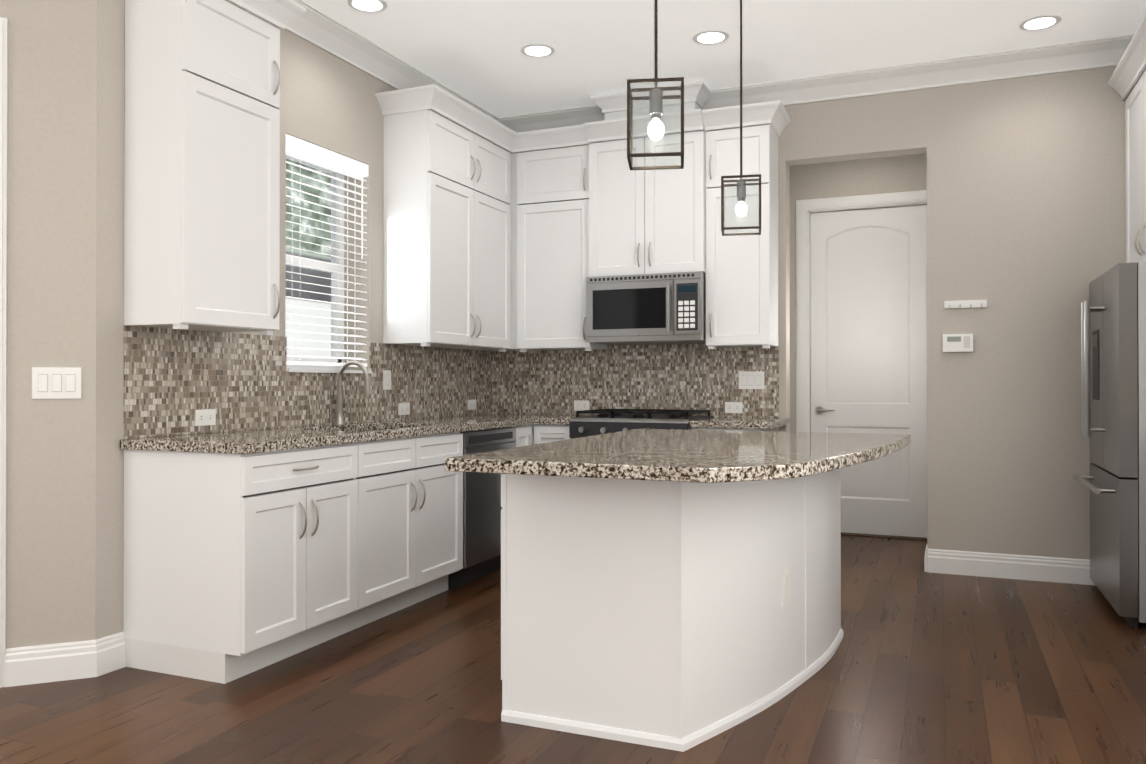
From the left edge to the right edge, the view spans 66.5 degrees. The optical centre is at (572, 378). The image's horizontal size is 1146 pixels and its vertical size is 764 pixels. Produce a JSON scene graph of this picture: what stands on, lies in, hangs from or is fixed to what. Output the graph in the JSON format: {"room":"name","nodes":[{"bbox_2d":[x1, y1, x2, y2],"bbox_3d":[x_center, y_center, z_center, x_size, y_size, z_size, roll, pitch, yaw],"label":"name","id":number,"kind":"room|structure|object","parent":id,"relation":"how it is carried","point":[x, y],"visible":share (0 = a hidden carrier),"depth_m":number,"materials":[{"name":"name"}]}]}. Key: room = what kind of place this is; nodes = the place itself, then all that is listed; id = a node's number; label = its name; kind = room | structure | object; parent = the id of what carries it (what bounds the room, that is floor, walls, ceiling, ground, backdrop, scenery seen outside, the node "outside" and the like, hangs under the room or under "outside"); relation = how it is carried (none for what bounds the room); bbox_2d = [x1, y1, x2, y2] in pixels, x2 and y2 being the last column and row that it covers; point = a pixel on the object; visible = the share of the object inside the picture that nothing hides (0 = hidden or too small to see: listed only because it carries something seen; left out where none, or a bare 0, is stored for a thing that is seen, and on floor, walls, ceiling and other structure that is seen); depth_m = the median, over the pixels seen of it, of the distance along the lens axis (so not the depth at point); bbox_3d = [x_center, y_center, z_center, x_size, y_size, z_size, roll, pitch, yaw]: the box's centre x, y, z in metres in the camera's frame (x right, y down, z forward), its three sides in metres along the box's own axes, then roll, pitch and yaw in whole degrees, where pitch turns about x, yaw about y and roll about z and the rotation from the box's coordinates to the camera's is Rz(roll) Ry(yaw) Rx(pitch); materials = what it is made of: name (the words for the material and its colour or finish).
{"room":"kitchen","nodes":[
{"label":"kitchen","id":0,"kind":"room"},
{"bbox_2d":[0,533,1145,763],"bbox_3d":[-0.920,1.184,2.438,7.020,0.060,10.710,0,0,23],"label":"floor","id":1,"kind":"structure","parent":0,"point":[920,667],"depth_m":3.15,"materials":[{"name":"brown wood"}]},
{"bbox_2d":[123,425,533,683],"bbox_3d":[-0.898,0.729,4.838,0.661,0.873,3.140,0,0,23],"label":"base cabinet","id":2,"kind":"object","parent":1,"relation":"on","point":[236,566],"depth_m":3.50,"materials":[{"name":"white paint"}]},
{"bbox_2d":[120,414,535,453],"bbox_3d":[-0.906,0.271,4.835,0.650,0.040,3.163,0,0,23],"label":"countertop","id":3,"kind":"structure","parent":2,"relation":"on","point":[255,441],"depth_m":3.90,"materials":[{"name":"beige stone"}]},
{"bbox_2d":[334,361,369,424],"bbox_3d":[-1.173,0.077,4.675,0.222,0.344,0.092,0,0,23],"label":"gooseneck faucet","id":4,"kind":"object","parent":3,"relation":"on","point":[339,417],"visible":1,"depth_m":4.67,"materials":[{"name":"silver metal"}]},
{"bbox_2d":[449,427,515,588],"bbox_3d":[-0.738,0.732,5.180,0.675,0.870,0.627,0,0,23],"label":"dishwasher","id":5,"kind":"object","parent":1,"relation":"on","point":[482,507],"visible":0.27,"depth_m":4.97,"materials":[{"name":"silver metal"}]},
{"bbox_2d":[569,409,713,438],"bbox_3d":[0.444,0.688,5.581,0.760,0.962,0.702,0,0,23],"label":"range","id":6,"kind":"object","parent":1,"relation":"on","point":[604,421],"visible":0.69,"depth_m":5.39,"materials":[{"name":"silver metal"}]},
{"bbox_2d":[531,425,778,444],"bbox_3d":[0.517,0.733,5.592,1.469,0.873,0.661,0,0,23],"label":"base cabinet","id":7,"kind":"object","parent":1,"relation":"on","point":[545,433],"visible":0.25,"depth_m":5.54,"materials":[{"name":"white paint"}]},
{"bbox_2d":[536,414,592,424],"bbox_3d":[-0.002,0.276,5.817,0.237,0.040,0.650,0,0,23],"label":"countertop","id":8,"kind":"structure","parent":7,"relation":"on","point":[541,419],"depth_m":5.55,"materials":[{"name":"beige stone"}]},
{"bbox_2d":[690,417,789,428],"bbox_3d":[1.039,0.274,5.383,0.485,0.040,0.646,0,0,23],"label":"countertop","id":9,"kind":"structure","parent":7,"relation":"on","point":[715,422],"depth_m":5.13,"materials":[{"name":"beige stone"}]},
{"bbox_2d":[501,468,843,751],"bbox_3d":[0.462,0.722,3.446,1.019,0.873,1.464,0,0,23],"label":"kitchen island","id":10,"kind":"object","parent":1,"relation":"on","point":[678,616],"visible":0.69,"depth_m":2.87,"materials":[{"name":"white paint"}]},
{"bbox_2d":[445,429,909,482],"bbox_3d":[0.548,0.264,3.239,1.260,0.040,1.835,0,0,23],"label":"island countertop","id":11,"kind":"structure","parent":10,"relation":"on","point":[702,456],"depth_m":2.73,"materials":[{"name":"beige stone"}]},
{"bbox_2d":[1073,262,1145,627],"bbox_3d":[3.038,0.313,4.357,0.864,1.700,0.875,0,0,23],"label":"refrigerator","id":12,"kind":"object","parent":1,"relation":"on","point":[1113,368],"visible":1,"depth_m":4.13,"materials":[{"name":"silver metal"}]},
{"bbox_2d":[0,0,1145,648],"bbox_3d":[-0.968,-0.372,2.330,7.020,3.050,10.460,0,0,23],"label":"wall","id":13,"kind":"structure","parent":0,"point":[1022,180],"depth_m":4.97,"materials":[{"name":"beige paint"}]},
{"bbox_2d":[0,17,7,687],"bbox_3d":[-2.642,-0.100,3.126,1.066,2.513,0.110,0,0,-22],"label":"door frame","id":14,"kind":"structure","parent":13,"relation":"attached to","point":[3,204],"depth_m":3.28,"materials":[{"name":"white paint"}]},
{"bbox_2d":[32,367,81,398],"bbox_3d":[-1.981,0.018,3.352,0.165,0.120,0.009,0,0,-22],"label":"light switch","id":15,"kind":"object","parent":13,"relation":"attached to","point":[56,382],"depth_m":3.35,"materials":[{"name":"white plastic"}]},
{"bbox_2d":[85,632,125,677],"bbox_3d":[-1.830,1.089,3.453,0.017,0.140,0.131,0,0,23],"label":"baseboard","id":16,"kind":"structure","parent":13,"relation":"attached to","point":[107,654],"depth_m":3.42,"materials":[{"name":"white paint"}]},
{"bbox_2d":[124,0,305,335],"bbox_3d":[-1.522,-0.931,3.696,0.403,1.478,0.693,0,0,23],"label":"upper cabinet","id":17,"kind":"object","parent":13,"relation":"attached to","point":[202,178],"visible":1,"depth_m":3.52,"materials":[{"name":"white paint"}]},
{"bbox_2d":[124,325,491,438],"bbox_3d":[-1.199,0.022,4.971,0.007,0.457,3.144,0,0,23],"label":"tile backsplash","id":18,"kind":"structure","parent":13,"relation":"attached to","point":[174,379],"depth_m":4.25,"materials":[{"name":"tile"}]},
{"bbox_2d":[195,409,215,425],"bbox_3d":[-1.640,0.175,3.900,0.008,0.072,0.115,0,0,23],"label":"outlet","id":19,"kind":"object","parent":18,"relation":"attached to","point":[203,417],"depth_m":3.90,"materials":[{"name":"white plastic"}]},
{"bbox_2d":[383,370,390,389],"bbox_3d":[-1.101,0.010,5.182,0.009,0.115,0.075,0,0,23],"label":"light switch","id":20,"kind":"object","parent":18,"relation":"attached to","point":[386,373],"depth_m":5.17,"materials":[{"name":"white plastic"}]},
{"bbox_2d":[398,403,409,414],"bbox_3d":[-1.032,0.188,5.347,0.008,0.072,0.115,0,0,23],"label":"outlet","id":21,"kind":"object","parent":18,"relation":"attached to","point":[403,408],"depth_m":5.34,"materials":[{"name":"white plastic"}]},
{"bbox_2d":[468,399,475,409],"bbox_3d":[-0.707,0.185,6.122,0.008,0.072,0.115,0,0,23],"label":"outlet","id":22,"kind":"object","parent":18,"relation":"attached to","point":[471,403],"depth_m":6.12,"materials":[{"name":"white plastic"}]},
{"bbox_2d":[286,152,371,372],"bbox_3d":[-1.411,-0.631,4.762,0.262,1.205,0.698,0,0,23],"label":"double-hung window","id":23,"kind":"structure","parent":13,"relation":"in","point":[313,263],"depth_m":5.04,"materials":[{"name":"white plastic"}]},
{"bbox_2d":[286,134,367,366],"bbox_3d":[-1.343,-0.650,4.733,0.063,1.163,0.692,0,0,23],"label":"window blind","id":24,"kind":"object","parent":23,"relation":"attached to","point":[316,153],"visible":0.85,"depth_m":4.72,"materials":[{"name":"white plastic"}]},
{"bbox_2d":[379,88,506,351],"bbox_3d":[-0.774,-0.932,5.580,0.322,1.458,1.031,0,0,23],"label":"upper cabinet","id":25,"kind":"object","parent":13,"relation":"attached to","point":[485,245],"depth_m":5.18,"materials":[{"name":"white paint"}]},
{"bbox_2d":[507,132,538,350],"bbox_3d":[-0.505,-0.929,6.175,0.358,1.458,0.393,0,0,23],"label":"upper cabinet","id":26,"kind":"object","parent":13,"relation":"attached to","point":[514,141],"depth_m":5.99,"materials":[{"name":"white paint"}]},
{"bbox_2d":[519,140,606,351],"bbox_3d":[-0.100,-0.875,6.043,0.598,1.348,0.322,0,0,23],"label":"upper cabinet","id":27,"kind":"object","parent":13,"relation":"attached to","point":[554,183],"depth_m":5.89,"materials":[{"name":"white paint"}]},
{"bbox_2d":[492,343,778,417],"bbox_3d":[0.377,0.012,6.011,2.050,0.489,0.007,0,0,23],"label":"tile backsplash","id":28,"kind":"structure","parent":13,"relation":"attached to","point":[680,376],"depth_m":5.98,"materials":[{"name":"tile"}]},
{"bbox_2d":[574,400,588,410],"bbox_3d":[0.060,0.192,6.134,0.115,0.072,0.008,0,0,23],"label":"outlet","id":29,"kind":"object","parent":28,"relation":"attached to","point":[579,405],"depth_m":6.13,"materials":[{"name":"white plastic"}]},
{"bbox_2d":[725,402,742,412],"bbox_3d":[1.051,0.191,5.718,0.115,0.072,0.008,0,0,23],"label":"outlet","id":30,"kind":"object","parent":28,"relation":"attached to","point":[730,407],"depth_m":5.71,"materials":[{"name":"white plastic"}]},
{"bbox_2d":[739,371,763,388],"bbox_3d":[1.159,0.012,5.672,0.165,0.115,0.009,0,0,23],"label":"light switch","id":31,"kind":"object","parent":28,"relation":"attached to","point":[747,379],"depth_m":5.67,"materials":[{"name":"white plastic"}]},
{"bbox_2d":[584,81,711,276],"bbox_3d":[0.512,-1.261,5.728,0.773,1.198,0.431,0,0,23],"label":"upper cabinet","id":32,"kind":"object","parent":13,"relation":"attached to","point":[647,221],"visible":0.88,"depth_m":5.60,"materials":[{"name":"white paint"}]},
{"bbox_2d":[586,271,705,344],"bbox_3d":[0.507,-0.447,5.713,0.767,0.424,0.453,0,0,23],"label":"microwave","id":33,"kind":"object","parent":32,"relation":"attached to","point":[663,308],"visible":1,"depth_m":5.53,"materials":[{"name":"silver metal"}]},
{"bbox_2d":[285,0,1133,132],"bbox_3d":[-1.193,-1.834,1.802,6.721,0.129,9.000,0,0,23],"label":"crown molding","id":34,"kind":"structure","parent":13,"relation":"attached to","point":[323,31],"depth_m":5.19,"materials":[{"name":"white paint"}]},
{"bbox_2d":[702,100,790,348],"bbox_3d":[1.097,-0.922,5.498,0.479,1.478,0.403,0,0,23],"label":"upper cabinet","id":35,"kind":"object","parent":13,"relation":"attached to","point":[742,290],"visible":0.98,"depth_m":5.41,"materials":[{"name":"white paint"}]},
{"bbox_2d":[796,190,926,540],"bbox_3d":[2.194,-0.096,6.516,1.030,2.540,0.130,0,0,23],"label":"door frame","id":36,"kind":"structure","parent":13,"relation":"attached to","point":[805,208],"depth_m":6.67,"materials":[{"name":"white paint"}]},
{"bbox_2d":[810,205,926,537],"bbox_3d":[2.198,-0.051,6.506,0.840,2.426,0.100,0,0,23],"label":"pantry door","id":37,"kind":"structure","parent":13,"relation":"in","point":[868,321],"depth_m":6.51,"materials":[{"name":"white paint"}]},
{"bbox_2d":[943,334,972,351],"bbox_3d":[2.288,-0.210,5.197,0.165,0.105,0.029,0,0,23],"label":"keypad","id":38,"kind":"object","parent":13,"relation":"attached to","point":[957,342],"visible":1,"depth_m":5.18,"materials":[{"name":"white plastic"}]},
{"bbox_2d":[944,300,986,308],"bbox_3d":[2.325,-0.438,5.178,0.230,0.050,0.038,0,0,23],"label":"hooks","id":39,"kind":"object","parent":13,"relation":"attached to","point":[960,304],"visible":0.94,"depth_m":5.18,"materials":[{"name":"white plastic"}]},
{"bbox_2d":[924,545,1095,585],"bbox_3d":[2.596,1.096,5.070,1.034,0.140,0.018,0,0,23],"label":"baseboard","id":40,"kind":"structure","parent":13,"relation":"attached to","point":[995,565],"depth_m":5.09,"materials":[{"name":"white paint"}]},
{"bbox_2d":[1108,15,1145,262],"bbox_3d":[3.124,-0.252,4.295,0.690,2.830,1.041,0,0,23],"label":"upper cabinet","id":41,"kind":"object","parent":13,"relation":"attached to","point":[1128,71],"visible":0.98,"depth_m":4.62,"materials":[{"name":"white paint"}]},
{"bbox_2d":[304,0,1145,116],"bbox_3d":[-0.920,-1.936,2.453,7.020,0.080,10.710,0,0,23],"label":"ceiling","id":42,"kind":"structure","parent":0,"point":[469,50],"depth_m":4.82,"materials":[{"name":"white paint"}]},
{"bbox_2d":[347,0,387,12],"bbox_3d":[-1.037,-1.884,4.405,0.199,0.005,0.199,0,0,-22],"label":"recessed light","id":43,"kind":"object","parent":42,"relation":"in","point":[366,6],"depth_m":4.41,"materials":[{"name":"white paint"}]},
{"bbox_2d":[520,44,554,57],"bbox_3d":[-0.202,-1.881,5.021,0.199,0.005,0.199,0,0,-22],"label":"recessed light","id":44,"kind":"object","parent":42,"relation":"in","point":[531,50],"depth_m":5.01,"materials":[{"name":"white paint"}]},
{"bbox_2d":[627,0,683,169],"bbox_3d":[0.265,-1.291,2.793,0.176,1.206,0.176,0,0,7],"label":"pendant light","id":45,"kind":"object","parent":42,"relation":"hanging from","point":[655,97],"visible":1,"depth_m":2.77,"materials":[{"name":"brown metal"}]},
{"bbox_2d":[693,30,728,44],"bbox_3d":[0.763,-1.882,4.829,0.199,0.005,0.199,0,0,-22],"label":"recessed light","id":46,"kind":"object","parent":42,"relation":"in","point":[713,37],"depth_m":4.82,"materials":[{"name":"white paint"}]},
{"bbox_2d":[721,0,760,235],"bbox_3d":[0.768,-1.278,3.991,0.176,1.222,0.176,0,0,12],"label":"pendant light","id":47,"kind":"object","parent":42,"relation":"hanging from","point":[740,209],"visible":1,"depth_m":3.98,"materials":[{"name":"brown metal"}]},
{"bbox_2d":[1019,15,1060,30],"bbox_3d":[2.476,-1.883,4.634,0.199,0.005,0.199,0,0,-22],"label":"recessed light","id":48,"kind":"object","parent":42,"relation":"in","point":[1042,22],"depth_m":4.63,"materials":[{"name":"white paint"}]},
{"label":"outside","id":49,"kind":"structure","parent":0,"visible":0},
{"bbox_2d":[285,159,330,356],"bbox_3d":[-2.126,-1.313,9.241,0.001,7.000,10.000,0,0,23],"label":"window glass","id":50,"kind":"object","parent":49,"point":[322,257],"depth_m":8.31,"materials":[{"name":"clear glass"}]}
]}

